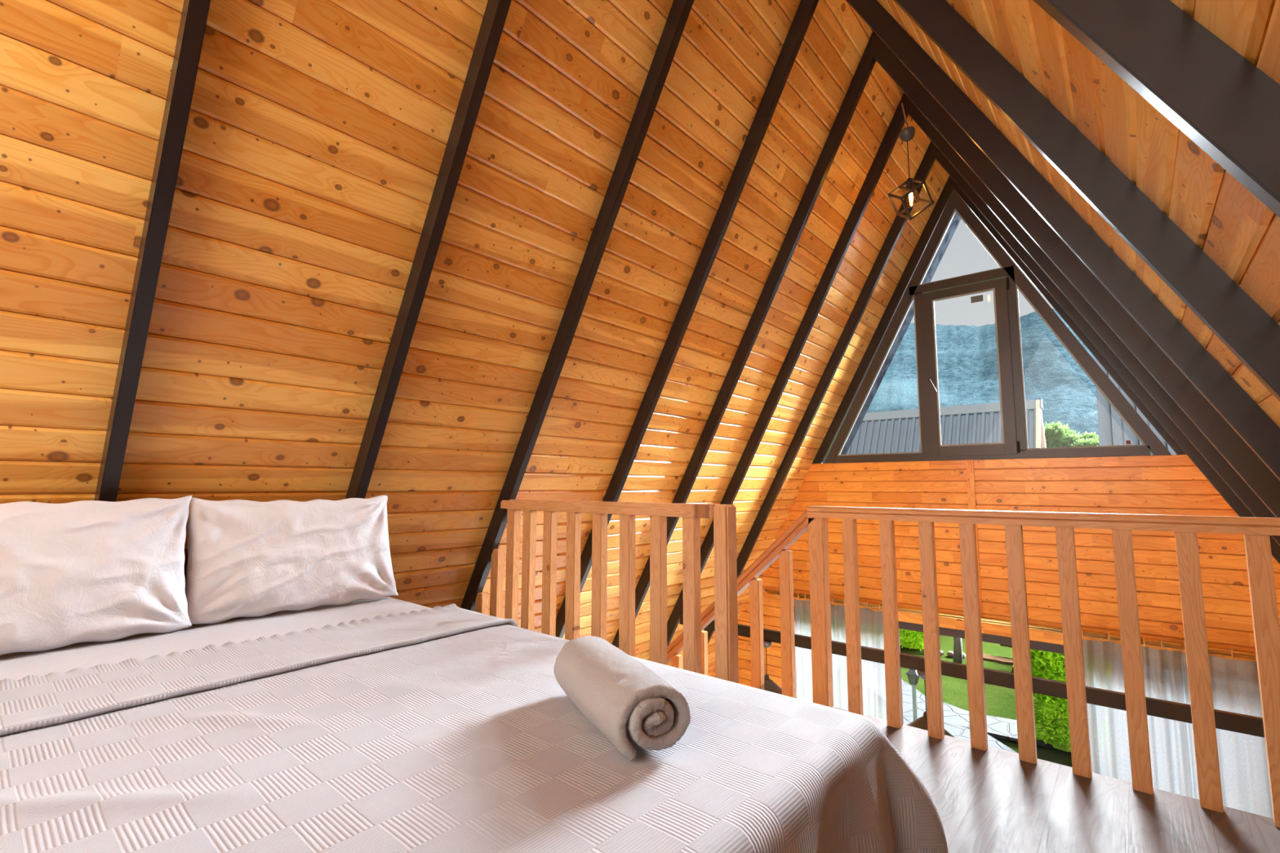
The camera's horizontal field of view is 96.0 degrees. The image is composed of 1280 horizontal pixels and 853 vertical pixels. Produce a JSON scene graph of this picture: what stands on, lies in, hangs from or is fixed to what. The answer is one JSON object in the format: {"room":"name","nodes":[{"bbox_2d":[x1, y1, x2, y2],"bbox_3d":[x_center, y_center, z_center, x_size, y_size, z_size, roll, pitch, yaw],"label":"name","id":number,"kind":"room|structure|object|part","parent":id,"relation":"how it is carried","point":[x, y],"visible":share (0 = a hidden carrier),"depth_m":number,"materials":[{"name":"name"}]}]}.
{"room":"loft bedroom","nodes":[
{"label":"loft bedroom","id":0,"kind":"room"},
{"bbox_2d":[0,0,949,676],"bbox_3d":[-0.786,0.694,3.219,3.377,6.263,7.160,-5,-8,40],"label":"wall","id":1,"kind":"structure","parent":0,"point":[317,131],"depth_m":2.27,"materials":[{"name":"brown wood"}]},
{"bbox_2d":[823,212,960,463],"bbox_3d":[1.662,0.845,6.212,3.544,6.598,0.569,-5,-8,40],"label":"trim","id":2,"kind":"structure","parent":1,"relation":"attached to","point":[956,220],"depth_m":5.82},
{"bbox_2d":[711,454,1279,688],"bbox_3d":[2.731,2.127,4.598,6.726,3.721,0.020,-5,-8,40],"label":"wall","id":3,"kind":"structure","parent":0,"point":[1163,484],"depth_m":4.43,"materials":[{"name":"brown wood"}]},
{"bbox_2d":[793,605,1064,724],"bbox_3d":[2.746,2.821,4.546,3.240,2.330,0.070,-5,-8,40],"label":"window","id":4,"kind":"structure","parent":3,"relation":"in","point":[1046,646],"depth_m":4.60,"materials":[{"name":"brown plastic"}]},
{"bbox_2d":[965,459,982,633],"bbox_3d":[2.727,0.965,4.702,0.056,1.388,0.012,-5,-8,40],"label":"trim","id":5,"kind":"structure","parent":3,"relation":"attached to","point":[969,463],"depth_m":4.74,"materials":[{"name":"brown wood"}]},
{"bbox_2d":[824,189,1171,463],"bbox_3d":[2.728,-0.898,4.898,2.480,2.359,0.149,-5,-8,40],"label":"window","id":6,"kind":"structure","parent":3,"relation":"in","point":[1005,281],"depth_m":4.77,"materials":[{"name":"brown plastic"}]},
{"bbox_3d":[2.510,-0.363,4.962,0.042,0.154,0.090,1,-6,-9],"label":"handle","id":7,"kind":"part","parent":6,"relation":"part of","materials":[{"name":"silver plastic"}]},
{"bbox_3d":[2.744,-0.474,4.852,0.661,1.443,0.052,-5,-8,40],"label":"sash","id":8,"kind":"part","parent":6,"relation":"part of","materials":[{"name":"brown plastic"}]},
{"bbox_2d":[812,175,1186,463],"bbox_3d":[2.744,-0.984,4.926,2.726,2.537,0.050,-5,-8,40],"label":"roof frame","id":9,"kind":"object","parent":3,"relation":"attached to","point":[859,376],"visible":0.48,"depth_m":5.10,"materials":[{"name":"brown paint"}]},
{"bbox_2d":[762,582,1256,659],"bbox_3d":[2.659,1.503,4.623,3.776,0.113,0.130,-5,-8,40],"label":"curtain rod","id":10,"kind":"object","parent":3,"relation":"attached to","point":[1242,654],"visible":0.42,"depth_m":4.26,"materials":[{"name":"brown wood"}]},
{"bbox_2d":[793,592,886,719],"bbox_3d":[1.812,2.790,5.159,0.891,2.453,0.080,-5,-8,40],"label":"curtain","id":11,"kind":"object","parent":10,"relation":"hanging from","point":[873,682],"visible":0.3,"depth_m":5.20,"materials":[{"name":"white fabric"}]},
{"bbox_2d":[1081,629,1272,818],"bbox_3d":[3.504,2.645,3.721,0.965,2.456,0.079,-5,-8,40],"label":"curtain","id":12,"kind":"object","parent":10,"relation":"hanging from","point":[1242,758],"visible":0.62,"depth_m":3.78,"materials":[{"name":"white fabric"}]},
{"bbox_2d":[764,591,1256,661],"bbox_3d":[2.720,1.584,4.640,3.800,0.085,0.016,-5,-8,40],"label":"trim","id":13,"kind":"structure","parent":3,"relation":"attached to","point":[1003,628],"depth_m":4.53,"materials":[{"name":"brown wood"}]},
{"bbox_2d":[831,706,1279,852],"bbox_3d":[0.268,1.058,0.363,2.180,0.030,4.265,-5,-8,40],"label":"floor","id":14,"kind":"structure","parent":0,"point":[992,800],"depth_m":1.78,"materials":[{"name":"laminate"}]},
{"bbox_2d":[807,506,1279,827],"bbox_3d":[1.436,0.776,2.165,1.653,0.906,0.062,-5,-8,40],"label":"railing","id":15,"kind":"object","parent":14,"relation":"on","point":[1256,531],"visible":0.91,"depth_m":2.08,"materials":[{"name":"brown wood"}]},
{"bbox_3d":[0.836,0.852,2.672,0.075,0.855,0.060,-5,-8,40],"label":"newel post","id":16,"kind":"part","parent":15,"relation":"part of","materials":[{"name":"brown wood"}]},
{"bbox_3d":[1.437,0.351,2.209,1.653,0.052,0.062,-5,-8,40],"label":"handrail","id":17,"kind":"part","parent":15,"relation":"part of","materials":[{"name":"brown wood"}]},
{"bbox_2d":[876,0,1279,427],"bbox_3d":[1.788,0.474,1.033,3.377,6.263,7.160,-5,-8,40],"label":"ceiling","id":18,"kind":"structure","parent":0,"point":[1239,233],"depth_m":1.27,"materials":[{"name":"brown wood"}]},
{"bbox_3d":[-1.508,1.160,1.390,1.860,0.030,3.530,-5,-8,40],"label":"floor","id":19,"kind":"structure","parent":0,"visible":0},
{"bbox_2d":[183,535,390,585],"bbox_3d":[-0.854,0.731,1.188,2.070,0.785,1.645,-5,-8,40],"label":"bed","id":20,"kind":"object","parent":19,"relation":"on","point":[185,548],"visible":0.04,"depth_m":1.96,"materials":[{"name":"brown wood"}]},
{"bbox_2d":[0,596,432,680],"bbox_3d":[-1.373,0.737,1.622,0.630,0.234,1.702,-5,-8,40],"label":"sheet","id":21,"kind":"object","parent":20,"relation":"on","point":[15,665],"visible":0.46,"depth_m":1.73,"materials":[{"name":"grey fabric"}]},
{"bbox_2d":[0,494,192,655],"bbox_3d":[-1.672,0.405,1.590,0.183,0.421,0.715,-5,-8,39],"label":"pillow","id":22,"kind":"object","parent":21,"relation":"on","point":[83,571],"visible":1,"depth_m":1.63,"materials":[{"name":"white fabric"}]},
{"bbox_2d":[185,495,399,624],"bbox_3d":[-1.248,0.464,2.126,0.172,0.411,0.716,-5,-8,39],"label":"pillow","id":23,"kind":"object","parent":21,"relation":"on","point":[246,558],"visible":0.98,"depth_m":2.03,"materials":[{"name":"white fabric"}]},
{"bbox_2d":[0,604,948,852],"bbox_3d":[-0.595,0.835,0.948,1.640,0.617,1.831,-5,-8,40],"label":"blanket","id":24,"kind":"object","parent":20,"relation":"on","point":[451,728],"visible":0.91,"depth_m":0.97,"materials":[{"name":"white fabric"}]},
{"bbox_2d":[553,635,690,761],"bbox_3d":[-0.049,0.505,1.121,0.161,0.110,0.386,3,-6,-24],"label":"rolled towel","id":25,"kind":"object","parent":24,"relation":"on","point":[618,694],"visible":1,"depth_m":0.99,"materials":[{"name":"white fabric"}]},
{"bbox_2d":[475,499,738,683],"bbox_3d":[-0.267,0.807,2.622,1.601,0.930,0.071,-5,-8,40],"label":"railing","id":26,"kind":"object","parent":19,"relation":"on","point":[724,516],"visible":0.64,"depth_m":2.44,"materials":[{"name":"brown wood"}]},
{"bbox_3d":[-0.210,0.365,2.612,1.318,0.052,0.060,-5,-8,40],"label":"handrail","id":27,"kind":"part","parent":26,"relation":"part of","materials":[{"name":"brown wood"}]},
{"bbox_3d":[0.318,0.757,2.126,0.064,0.930,0.070,-5,-8,40],"label":"newel post","id":28,"kind":"part","parent":26,"relation":"part of","materials":[{"name":"brown wood"}]},
{"bbox_3d":[0.446,3.749,1.743,6.720,0.100,7.010,-5,-8,40],"label":"floor","id":29,"kind":"structure","parent":0,"visible":0},
{"bbox_2d":[94,0,210,502],"bbox_3d":[-0.588,0.460,0.855,6.724,6.258,0.041,-5,-8,40],"label":"roof frame","id":30,"kind":"object","parent":29,"relation":"on","point":[194,15],"visible":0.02,"depth_m":1.62,"materials":[{"name":"brown paint"}]},
{"bbox_2d":[345,0,1279,498],"bbox_3d":[-0.084,0.521,1.444,6.724,6.258,0.041,-5,-8,40],"label":"roof frame","id":31,"kind":"object","parent":29,"relation":"on","point":[1228,107],"visible":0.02,"depth_m":0.83,"materials":[{"name":"brown paint"}]},
{"bbox_2d":[460,0,1279,611],"bbox_3d":[0.423,0.583,2.035,6.724,6.258,0.041,-5,-8,40],"label":"roof frame","id":32,"kind":"object","parent":29,"relation":"on","point":[1247,331],"visible":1,"depth_m":1.60,"materials":[{"name":"brown paint"}]},
{"bbox_2d":[555,0,1279,638],"bbox_3d":[0.942,0.647,2.639,6.724,6.258,0.041,-5,-8,40],"label":"roof frame","id":33,"kind":"object","parent":29,"relation":"on","point":[1244,415],"visible":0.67,"depth_m":2.39,"materials":[{"name":"brown paint"}]},
{"bbox_2d":[612,31,1279,648],"bbox_3d":[1.423,0.706,3.201,6.724,6.258,0.041,-5,-8,40],"label":"roof frame","id":34,"kind":"object","parent":29,"relation":"on","point":[1264,484],"visible":0.77,"depth_m":3.05,"materials":[{"name":"brown paint"}]},
{"bbox_2d":[666,92,1279,737],"bbox_3d":[1.856,0.758,3.704,6.724,6.258,0.041,-5,-8,40],"label":"roof frame","id":35,"kind":"object","parent":29,"relation":"on","point":[1224,720],"visible":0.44,"depth_m":3.57,"materials":[{"name":"brown paint"}]},
{"bbox_2d":[763,640,782,694],"bbox_3d":[0.958,1.835,4.363,0.330,0.418,0.330,-5,-8,40],"label":"pendant lamp","id":36,"kind":"object","parent":35,"relation":"hanging from","point":[769,685],"visible":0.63,"depth_m":4.32,"materials":[{"name":"grey metal"}]},
{"bbox_3d":[0.958,1.786,4.368,0.005,0.220,0.005,3,-7,-27],"label":"cord","id":37,"kind":"part","parent":36,"relation":"part of","materials":[{"name":"black plastic"}]},
{"bbox_2d":[764,674,769,679],"bbox_3d":[0.958,1.903,4.356,0.040,0.045,0.040,-5,-8,40],"label":"socket","id":38,"kind":"object","parent":36,"relation":"attached to","point":[766,677],"depth_m":4.34,"materials":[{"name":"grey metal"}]},
{"bbox_3d":[0.958,1.976,4.348,0.330,0.133,0.330,-5,-8,40],"label":"lamp shade","id":39,"kind":"part","parent":36,"relation":"part of","materials":[{"name":"grey metal"}]},
{"bbox_2d":[887,102,933,220],"bbox_3d":[1.837,-1.817,3.941,0.283,0.851,0.249,-2,-6,18],"label":"pendant lamp","id":40,"kind":"object","parent":35,"relation":"hanging from","point":[907,134],"visible":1,"depth_m":3.91,"materials":[{"name":"brown metal"}]},
{"bbox_3d":[1.833,-1.862,3.941,0.006,0.340,0.014,-5,-8,40],"label":"cord","id":41,"kind":"part","parent":40,"relation":"part of","materials":[{"name":"black plastic"}]},
{"bbox_2d":[906,177,912,192],"bbox_3d":[1.836,-1.648,3.928,0.042,0.090,0.041,-1,2,41],"label":"socket","id":42,"kind":"object","parent":40,"relation":"attached to","point":[909,181],"depth_m":3.91,"materials":[{"name":"black metal"}]},
{"bbox_3d":[1.839,-1.547,3.911,0.064,0.118,0.064,-5,-8,40],"label":"bulb","id":43,"kind":"part","parent":40,"relation":"part of","materials":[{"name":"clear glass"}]},
{"bbox_2d":[906,670,953,737],"bbox_3d":[1.807,1.762,3.642,0.330,0.418,0.330,-5,-8,40],"label":"pendant lamp","id":44,"kind":"object","parent":35,"relation":"hanging from","point":[921,722],"visible":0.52,"depth_m":3.62,"materials":[{"name":"grey metal"}]},
{"bbox_2d":[923,711,927,719],"bbox_3d":[1.807,1.830,3.635,0.040,0.045,0.040,-5,-8,40],"label":"socket","id":45,"kind":"object","parent":44,"relation":"attached to","point":[925,714],"depth_m":3.62,"materials":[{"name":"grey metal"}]},
{"bbox_3d":[1.807,1.713,3.647,0.005,0.220,0.005,-2,-6,18],"label":"cord","id":46,"kind":"part","parent":44,"relation":"part of","materials":[{"name":"black plastic"}]},
{"bbox_3d":[1.806,1.904,3.627,0.330,0.133,0.330,-5,-8,40],"label":"lamp shade","id":47,"kind":"part","parent":44,"relation":"part of","materials":[{"name":"brown metal"}]},
{"bbox_2d":[703,141,1279,644],"bbox_3d":[2.326,0.816,4.253,6.724,6.258,0.041,-5,-8,40],"label":"roof frame","id":48,"kind":"object","parent":29,"relation":"on","point":[932,153],"visible":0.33,"depth_m":4.49,"materials":[{"name":"brown paint"}]},
{"bbox_3d":[-0.548,2.609,3.234,2.930,2.470,0.707,-5,-8,40],"label":"staircase","id":49,"kind":"structure","parent":29,"relation":"on","visible":0},
{"bbox_2d":[666,509,814,697],"bbox_3d":[-0.017,1.901,3.294,2.233,2.891,0.060,-5,-8,40],"label":"stair railing","id":50,"kind":"object","parent":49,"relation":"attached to","point":[779,548],"visible":0.23,"depth_m":2.83,"materials":[{"name":"brown wood"}]},
{"label":"outside","id":51,"kind":"structure","parent":0,"visible":0},
{"bbox_2d":[900,635,1071,767],"bbox_3d":[40.136,8.697,48.005,120.000,0.050,115.000,-5,-8,40],"label":"lawn","id":52,"kind":"structure","parent":51,"point":[1000,701],"depth_m":10.25,"materials":[{"name":"green plant"}]},
{"bbox_2d":[899,628,924,650],"bbox_3d":[6.226,4.186,13.154,1.284,1.623,1.291,-5,-8,40],"label":"shrub","id":53,"kind":"object","parent":52,"relation":"on","point":[910,639],"visible":0.12,"depth_m":12.80,"materials":[{"name":"green plant"}]},
{"bbox_2d":[845,399,1046,454],"bbox_3d":[9.813,2.596,20.916,8.240,6.460,6.912,-5,-8,40],"label":"house","id":54,"kind":"structure","parent":52,"relation":"on","point":[891,431],"depth_m":20.05,"materials":[{"name":"metal"}]},
{"bbox_2d":[946,651,953,657],"bbox_3d":[6.711,4.913,12.430,0.177,0.120,0.160,-5,-8,40],"label":"rock","id":55,"kind":"object","parent":52,"relation":"on","point":[950,654],"visible":0.84,"depth_m":12.39,"materials":[{"name":"beige stone"}]},
{"bbox_2d":[953,636,962,663],"bbox_3d":[6.614,4.524,12.029,0.178,0.761,0.178,1,-6,-5],"label":"log post","id":56,"kind":"object","parent":52,"relation":"on","point":[957,647],"visible":0.58,"depth_m":11.95,"materials":[{"name":"grey wood"}]},
{"bbox_2d":[901,679,1057,753],"bbox_3d":[5.105,4.571,9.275,3.146,0.043,7.913,0,-6,3],"label":"stone path","id":57,"kind":"structure","parent":52,"relation":"on","point":[956,720],"depth_m":8.75,"materials":[{"name":"grey stone"}]},
{"bbox_2d":[905,668,919,720],"bbox_3d":[3.971,3.974,8.336,0.167,0.945,0.167,-5,-8,40],"label":"garden lamp","id":58,"kind":"object","parent":57,"relation":"on","point":[913,676],"visible":0.66,"depth_m":8.33,"materials":[{"name":"grey metal"}]},
{"bbox_3d":[3.972,3.661,8.368,0.140,0.148,0.142,-5,-8,40],"label":"lantern frame","id":59,"kind":"part","parent":58,"relation":"part of","materials":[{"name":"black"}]},
{"bbox_3d":[3.972,3.660,8.368,0.119,0.138,0.119,-5,-8,40],"label":"lantern glass","id":60,"kind":"part","parent":58,"relation":"part of","materials":[{"name":"grey"}]},
{"bbox_3d":[3.971,4.081,8.325,0.120,0.730,0.118,-5,-8,40],"label":"post","id":61,"kind":"part","parent":58,"relation":"part of","materials":[{"name":"grey metal"}]},
{"bbox_2d":[1030,648,1071,751],"bbox_3d":[5.964,2.972,8.238,1.330,3.000,1.284,-5,-8,40],"label":"shrub","id":62,"kind":"object","parent":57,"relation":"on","point":[1051,713],"visible":0.12,"depth_m":7.91,"materials":[{"name":"green plant"}]},
{"bbox_2d":[982,644,1013,673],"bbox_3d":[7.909,4.535,11.246,1.920,0.546,1.775,-5,-8,40],"label":"bench","id":63,"kind":"object","parent":52,"relation":"on","point":[1004,660],"visible":0.1,"depth_m":11.12,"materials":[{"name":"brown wood"}]},
{"bbox_3d":[7.445,4.474,10.744,1.870,0.050,0.405,-5,-8,40],"label":"bench seat","id":64,"kind":"part","parent":63,"relation":"part of","materials":[{"name":"brown wood"}]},
{"bbox_2d":[1043,421,1099,447],"bbox_3d":[18.547,2.953,24.601,2.950,6.451,2.786,-5,-8,40],"label":"tree","id":65,"kind":"object","parent":52,"relation":"on","point":[1056,435],"visible":0.13,"depth_m":24.67,"materials":[{"name":"green plant"}]},
{"bbox_2d":[1094,357,1176,455],"bbox_3d":[11.073,0.747,7.473,8.040,7.290,7.763,-5,-8,40],"label":"house","id":66,"kind":"structure","parent":52,"relation":"on","point":[1113,429],"depth_m":8.87,"materials":[{"name":"metal"}]},
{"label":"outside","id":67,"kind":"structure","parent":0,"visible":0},
{"bbox_2d":[866,308,1098,436],"bbox_3d":[147.355,-40.508,215.281,593.825,132.503,289.372,-5,-8,40],"label":"mountain","id":68,"kind":"structure","parent":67,"point":[967,357],"depth_m":225.14}
]}

